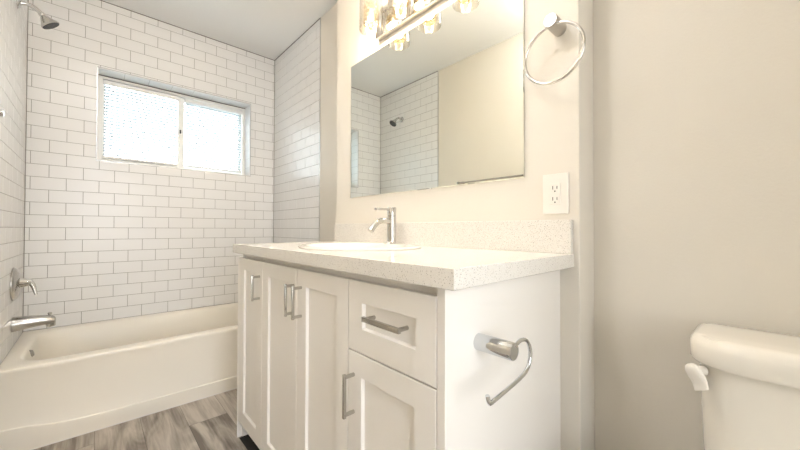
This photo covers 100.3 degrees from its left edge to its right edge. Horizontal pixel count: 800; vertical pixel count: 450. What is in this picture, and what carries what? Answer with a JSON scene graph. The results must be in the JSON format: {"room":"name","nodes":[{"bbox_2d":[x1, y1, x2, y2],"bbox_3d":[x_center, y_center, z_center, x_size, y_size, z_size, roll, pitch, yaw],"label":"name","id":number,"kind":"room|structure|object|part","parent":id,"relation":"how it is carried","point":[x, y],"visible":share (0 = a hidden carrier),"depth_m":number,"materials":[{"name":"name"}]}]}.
{"room":"bathroom","nodes":[
{"label":"bathroom","id":0,"kind":"room"},
{"bbox_2d":[0,0,27,364],"bbox_3d":[-1.000,-0.265,0.558,0.100,2.549,4.270,1,-1,-42],"label":"wall","id":1,"kind":"structure","parent":0,"point":[13,21],"depth_m":1.69,"materials":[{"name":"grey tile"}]},
{"bbox_2d":[0,109,4,116],"bbox_3d":[-1.228,-0.403,0.935,0.072,0.042,0.694,1,-1,-42],"label":"towel bar","id":2,"kind":"object","parent":1,"relation":"attached to","point":[2,113],"visible":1,"depth_m":1.19,"materials":[{"name":"silver metal"}]},
{"bbox_2d":[10,268,37,300],"bbox_3d":[-1.991,0.310,1.774,0.091,0.174,0.174,1,-1,-42],"label":"shower valve","id":3,"kind":"object","parent":1,"relation":"attached to","point":[16,282],"visible":1,"depth_m":1.73,"materials":[{"name":"silver metal"}]},
{"bbox_3d":[-1.974,0.331,1.786,0.051,0.091,0.032,1,-1,-37],"label":"lever","id":4,"kind":"part","parent":3,"relation":"part of","materials":[{"name":"silver metal"}]},
{"bbox_2d":[11,312,55,331],"bbox_3d":[-1.966,0.520,1.795,0.160,0.082,0.072,1,-1,-42],"label":"tub spout","id":5,"kind":"object","parent":1,"relation":"attached to","point":[19,323],"visible":1,"depth_m":1.77,"materials":[{"name":"silver metal"}]},
{"bbox_2d":[16,0,58,28],"bbox_3d":[-1.968,-1.141,1.819,0.156,0.124,0.084,1,-1,-42],"label":"fitting","id":6,"kind":"object","parent":1,"relation":"attached to","point":[47,22],"visible":1,"depth_m":1.81,"materials":[{"name":"silver metal"}]},
{"bbox_3d":[-1.986,-1.169,1.793,0.093,0.046,0.021,1,-1,-42],"label":"arm","id":7,"kind":"part","parent":6,"relation":"part of","materials":[{"name":"silver metal"}]},
{"bbox_3d":[-1.935,-1.103,1.849,0.064,0.049,0.078,1,-1,-42],"label":"spray plate","id":8,"kind":"part","parent":6,"relation":"part of","materials":[{"name":"metal"}]},
{"bbox_2d":[34,389,246,449],"bbox_3d":[-0.441,1.044,1.125,1.717,0.050,4.370,1,-1,-42],"label":"floor","id":9,"kind":"structure","parent":0,"point":[209,423],"depth_m":1.64,"materials":[{"name":"grey wood"}]},
{"bbox_2d":[0,302,237,449],"bbox_3d":[-1.452,0.838,2.232,1.515,0.382,0.771,1,-1,-42],"label":"bathtub","id":10,"kind":"object","parent":9,"relation":"on","point":[57,384],"visible":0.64,"depth_m":1.78,"materials":[{"name":"ceramic"}]},
{"bbox_2d":[0,302,237,369],"bbox_3d":[-1.456,0.815,2.237,1.515,0.335,0.758,1,-1,-42],"label":"basin","id":11,"kind":"object","parent":10,"relation":"in","point":[202,338],"depth_m":2.02,"materials":[{"name":"ceramic"}]},
{"bbox_2d":[237,254,560,449],"bbox_3d":[-0.156,0.577,1.317,0.591,0.890,1.296,1,-1,-42],"label":"bathroom vanity","id":12,"kind":"object","parent":9,"relation":"on","point":[328,359],"visible":0.94,"depth_m":0.89,"materials":[{"name":"wood"}]},
{"bbox_3d":[-0.673,0.548,1.508,0.018,0.786,0.306,1,-1,-42],"label":"door","id":13,"kind":"part","parent":12,"relation":"part of","materials":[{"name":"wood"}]},
{"bbox_3d":[-0.607,0.265,1.403,0.035,0.108,0.010,1,-1,-42],"label":"handle","id":14,"kind":"part","parent":12,"relation":"part of","materials":[{"name":"silver metal"}]},
{"bbox_3d":[-0.460,0.546,1.276,0.018,0.786,0.319,1,-1,-42],"label":"door","id":15,"kind":"part","parent":12,"relation":"part of","materials":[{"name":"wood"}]},
{"bbox_3d":[-0.385,0.260,1.161,0.035,0.112,0.010,1,-1,-42],"label":"handle","id":16,"kind":"part","parent":12,"relation":"part of","materials":[{"name":"silver metal"}]},
{"bbox_3d":[-0.346,0.260,1.118,0.035,0.112,0.010,1,-1,-42],"label":"handle","id":17,"kind":"part","parent":12,"relation":"part of","materials":[{"name":"silver metal"}]},
{"bbox_3d":[-0.244,0.544,1.040,0.018,0.786,0.314,1,-1,-42],"label":"door","id":18,"kind":"part","parent":12,"relation":"part of","materials":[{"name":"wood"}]},
{"bbox_3d":[-0.137,0.451,0.886,0.035,0.115,0.010,1,-1,-42],"label":"handle","id":19,"kind":"part","parent":12,"relation":"part of","materials":[{"name":"silver metal"}]},
{"bbox_3d":[-0.037,0.231,0.781,0.035,0.012,0.135,1,-1,-42],"label":"handle","id":20,"kind":"part","parent":12,"relation":"part of","materials":[{"name":"silver metal"}]},
{"bbox_3d":[-0.028,0.637,0.803,0.018,0.594,0.320,1,-1,-42],"label":"door","id":21,"kind":"part","parent":12,"relation":"part of","materials":[{"name":"wood"}]},
{"bbox_3d":[-0.027,0.242,0.808,0.018,0.188,0.320,1,-1,-42],"label":"drawer","id":22,"kind":"part","parent":12,"relation":"part of","materials":[{"name":"wood"}]},
{"bbox_2d":[233,220,573,290],"bbox_3d":[-0.139,0.058,1.313,0.582,0.145,1.344,1,-1,-42],"label":"countertop","id":23,"kind":"structure","parent":12,"relation":"on","point":[453,256],"depth_m":1.04,"materials":[{"name":"stone"}]},
{"bbox_2d":[298,242,421,250],"bbox_3d":[-0.164,0.156,1.351,0.464,0.152,0.540,1,-1,-42],"label":"sink","id":24,"kind":"object","parent":23,"relation":"in","point":[337,246],"visible":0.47,"depth_m":1.41,"materials":[{"name":"ceramic"}]},
{"bbox_2d":[368,207,395,242],"bbox_3d":[-0.078,0.000,1.477,0.150,0.163,0.042,1,-1,-42],"label":"faucet","id":25,"kind":"object","parent":23,"relation":"on","point":[390,220],"visible":1,"depth_m":1.49,"materials":[{"name":"silver metal"}]},
{"bbox_3d":[-0.088,0.001,1.468,0.123,0.066,0.026,1,-1,-42],"label":"spout","id":26,"kind":"part","parent":25,"relation":"part of","materials":[{"name":"silver metal"}]},
{"bbox_3d":[-0.073,-0.070,1.482,0.089,0.010,0.020,1,-1,-42],"label":"lever","id":27,"kind":"part","parent":25,"relation":"part of","materials":[{"name":"silver metal"}]},
{"bbox_2d":[473,333,531,405],"bbox_3d":[0.197,0.288,0.704,0.176,0.100,0.089,1,-1,-42],"label":"toilet paper holder","id":28,"kind":"object","parent":12,"relation":"attached to","point":[495,346],"visible":1,"depth_m":0.69,"materials":[{"name":"silver metal"}]},
{"bbox_3d":[0.203,0.259,0.711,0.037,0.037,0.088,1,-1,-42],"label":"post","id":29,"kind":"part","parent":28,"relation":"part of","materials":[{"name":"silver metal"}]},
{"bbox_2d":[685,323,799,449],"bbox_3d":[0.690,0.630,0.471,0.726,0.766,0.478,1,-1,-42],"label":"toilet","id":30,"kind":"object","parent":9,"relation":"on","point":[748,380],"visible":1,"depth_m":0.69,"materials":[{"name":"ceramic"}]},
{"bbox_3d":[0.677,0.329,0.754,0.021,0.020,0.020,0,-1,-6],"label":"flush lever","id":31,"kind":"part","parent":30,"relation":"part of","materials":[{"name":"white plastic"}]},
{"bbox_3d":[0.880,0.281,0.648,0.213,0.064,0.476,1,-1,-42],"label":"tank lid","id":32,"kind":"part","parent":30,"relation":"part of","materials":[{"name":"ceramic"}]},
{"bbox_3d":[0.884,0.470,0.649,0.194,0.320,0.444,1,-1,-42],"label":"tank","id":33,"kind":"part","parent":30,"relation":"part of","materials":[{"name":"ceramic"}]},
{"bbox_2d":[23,0,274,331],"bbox_3d":[-1.778,-0.242,2.604,1.717,2.549,0.200,1,-1,-42],"label":"wall","id":34,"kind":"structure","parent":0,"point":[103,241],"depth_m":2.34,"materials":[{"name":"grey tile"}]},
{"bbox_2d":[22,18,274,332],"bbox_3d":[-1.710,-0.429,2.533,1.519,2.175,0.003,1,-1,-42],"label":"trim","id":35,"kind":"structure","parent":34,"relation":"attached to","point":[27,18],"depth_m":2.03,"materials":[{"name":"grey tile"}]},
{"bbox_2d":[97,74,244,174],"bbox_3d":[-1.782,-0.743,2.697,0.980,0.621,0.082,1,-1,-42],"label":"window","id":36,"kind":"structure","parent":34,"relation":"in","point":[181,97],"depth_m":2.67,"materials":[{"name":"plastic"}]},
{"bbox_2d":[103,80,177,165],"bbox_3d":[-1.935,-0.748,2.508,0.445,0.551,0.024,1,-1,-42],"label":"mini blind","id":37,"kind":"object","parent":36,"relation":"attached to","point":[105,82],"visible":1,"depth_m":2.50,"materials":[{"name":"plastic"}]},
{"bbox_3d":[-1.937,-0.480,2.505,0.441,0.016,0.016,1,-1,-42],"label":"rail","id":38,"kind":"part","parent":37,"relation":"part of","materials":[{"name":"plastic"}]},
{"bbox_3d":[-1.935,-1.009,2.511,0.445,0.028,0.021,1,-1,-42],"label":"head rail","id":39,"kind":"part","parent":37,"relation":"part of","materials":[{"name":"plastic"}]},
{"bbox_3d":[-1.936,-0.742,2.540,0.493,0.567,0.026,1,-1,-42],"label":"sash","id":40,"kind":"part","parent":36,"relation":"part of","materials":[{"name":"glass"}]},
{"bbox_3d":[-1.629,-0.738,2.864,0.480,0.567,0.026,1,-1,-42],"label":"sash","id":41,"kind":"part","parent":36,"relation":"part of","materials":[{"name":"glass"}]},
{"bbox_2d":[184,98,241,172],"bbox_3d":[-1.577,-0.743,2.837,0.434,0.551,0.024,1,-1,-42],"label":"mini blind","id":42,"kind":"object","parent":36,"relation":"attached to","point":[194,102],"visible":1,"depth_m":2.83,"materials":[{"name":"plastic"}]},
{"bbox_3d":[-1.578,-0.475,2.834,0.430,0.016,0.016,1,-1,-42],"label":"rail","id":43,"kind":"part","parent":42,"relation":"part of","materials":[{"name":"plastic"}]},
{"bbox_3d":[-1.576,-1.004,2.840,0.434,0.028,0.021,1,-1,-42],"label":"head rail","id":44,"kind":"part","parent":42,"relation":"part of","materials":[{"name":"plastic"}]},
{"bbox_2d":[96,66,250,176],"bbox_3d":[-1.670,-0.744,2.574,0.995,0.636,0.007,1,-1,-42],"label":"trim","id":45,"kind":"structure","parent":34,"relation":"attached to","point":[97,66],"depth_m":2.49,"materials":[{"name":"metal"}]},
{"bbox_2d":[100,0,319,60],"bbox_3d":[-1.409,-1.518,2.221,1.521,0.004,0.887,1,-1,-42],"label":"trim","id":46,"kind":"structure","parent":34,"relation":"attached to","point":[100,0],"depth_m":2.61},
{"bbox_2d":[103,0,336,59],"bbox_3d":[-0.434,-1.561,1.157,1.717,0.060,4.370,1,-1,-42],"label":"ceiling","id":47,"kind":"structure","parent":0,"point":[266,28],"depth_m":2.43,"materials":[{"name":"white paint"}]},
{"bbox_2d":[336,0,594,449],"bbox_3d":[0.124,-0.249,1.556,0.126,2.548,1.373,1,-1,-42],"label":"wall","id":48,"kind":"structure","parent":0,"point":[559,115],"depth_m":1.08,"materials":[{"name":"paint"}]},
{"bbox_2d":[359,0,442,40],"bbox_3d":[0.018,-1.036,1.476,0.154,0.186,0.541,1,-1,-42],"label":"vanity light","id":49,"kind":"object","parent":48,"relation":"attached to","point":[395,14],"visible":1,"depth_m":1.59,"materials":[{"name":"silver metal"}]},
{"bbox_3d":[-0.140,-1.023,1.619,0.115,0.162,0.115,1,-1,-42],"label":"lamp shade","id":50,"kind":"part","parent":49,"relation":"part of","materials":[{"name":"clear glass"}]},
{"bbox_3d":[-0.140,-1.017,1.619,0.028,0.060,0.028,1,-1,-42],"label":"bulb","id":51,"kind":"part","parent":49,"relation":"part of","materials":[{"name":"beige glass"}]},
{"bbox_3d":[-0.113,-1.092,1.644,0.078,0.069,0.014,1,-1,-42],"label":"arm","id":52,"kind":"part","parent":49,"relation":"part of","materials":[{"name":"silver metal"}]},
{"bbox_2d":[351,0,524,197],"bbox_3d":[0.072,-0.532,1.519,0.006,0.751,1.040,1,-1,-42],"label":"wall mirror","id":53,"kind":"object","parent":48,"relation":"attached to","point":[440,104],"visible":0.94,"depth_m":1.39,"materials":[{"name":"silver mirror"}]},
{"bbox_2d":[334,220,572,253],"bbox_3d":[0.068,0.040,1.504,0.020,0.103,1.341,1,-1,-42],"label":"backsplash","id":54,"kind":"structure","parent":48,"relation":"attached to","point":[546,236],"depth_m":1.24,"materials":[{"name":"stone"}]},
{"bbox_2d":[523,13,585,84],"bbox_3d":[0.478,-0.532,1.026,0.073,0.209,0.186,1,-1,-42],"label":"towel ring","id":55,"kind":"object","parent":48,"relation":"attached to","point":[553,22],"visible":1,"depth_m":1.01,"materials":[{"name":"silver metal"}]},
{"bbox_3d":[0.478,-0.616,1.028,0.073,0.041,0.041,1,-1,-42],"label":"post","id":56,"kind":"part","parent":55,"relation":"part of","materials":[{"name":"silver metal"}]},
{"bbox_2d":[543,172,568,213],"bbox_3d":[0.491,-0.098,1.054,0.009,0.127,0.080,1,-1,-42],"label":"wall outlet","id":57,"kind":"object","parent":48,"relation":"attached to","point":[555,186],"visible":1,"depth_m":1.05,"materials":[{"name":"white plastic"}]},
{"bbox_2d":[550,183,559,204],"bbox_3d":[0.489,-0.098,1.052,0.004,0.067,0.032,1,-1,-42],"label":"receptacle","id":58,"kind":"object","parent":57,"relation":"attached to","point":[554,187],"depth_m":1.05,"materials":[{"name":"white plastic"}]},
{"bbox_2d":[274,0,799,449],"bbox_3d":[0.192,-0.248,1.650,0.100,2.549,4.270,1,-1,-42],"label":"wall","id":59,"kind":"structure","parent":0,"point":[696,103],"depth_m":0.95,"materials":[{"name":"beige paint"}]},
{"bbox_2d":[319,17,320,241],"bbox_3d":[-0.584,-0.427,2.425,0.006,2.174,0.006,1,-1,-42],"label":"trim","id":60,"kind":"structure","parent":59,"relation":"attached to","point":[320,17],"depth_m":2.42,"materials":[{"name":"metal"}]}
]}

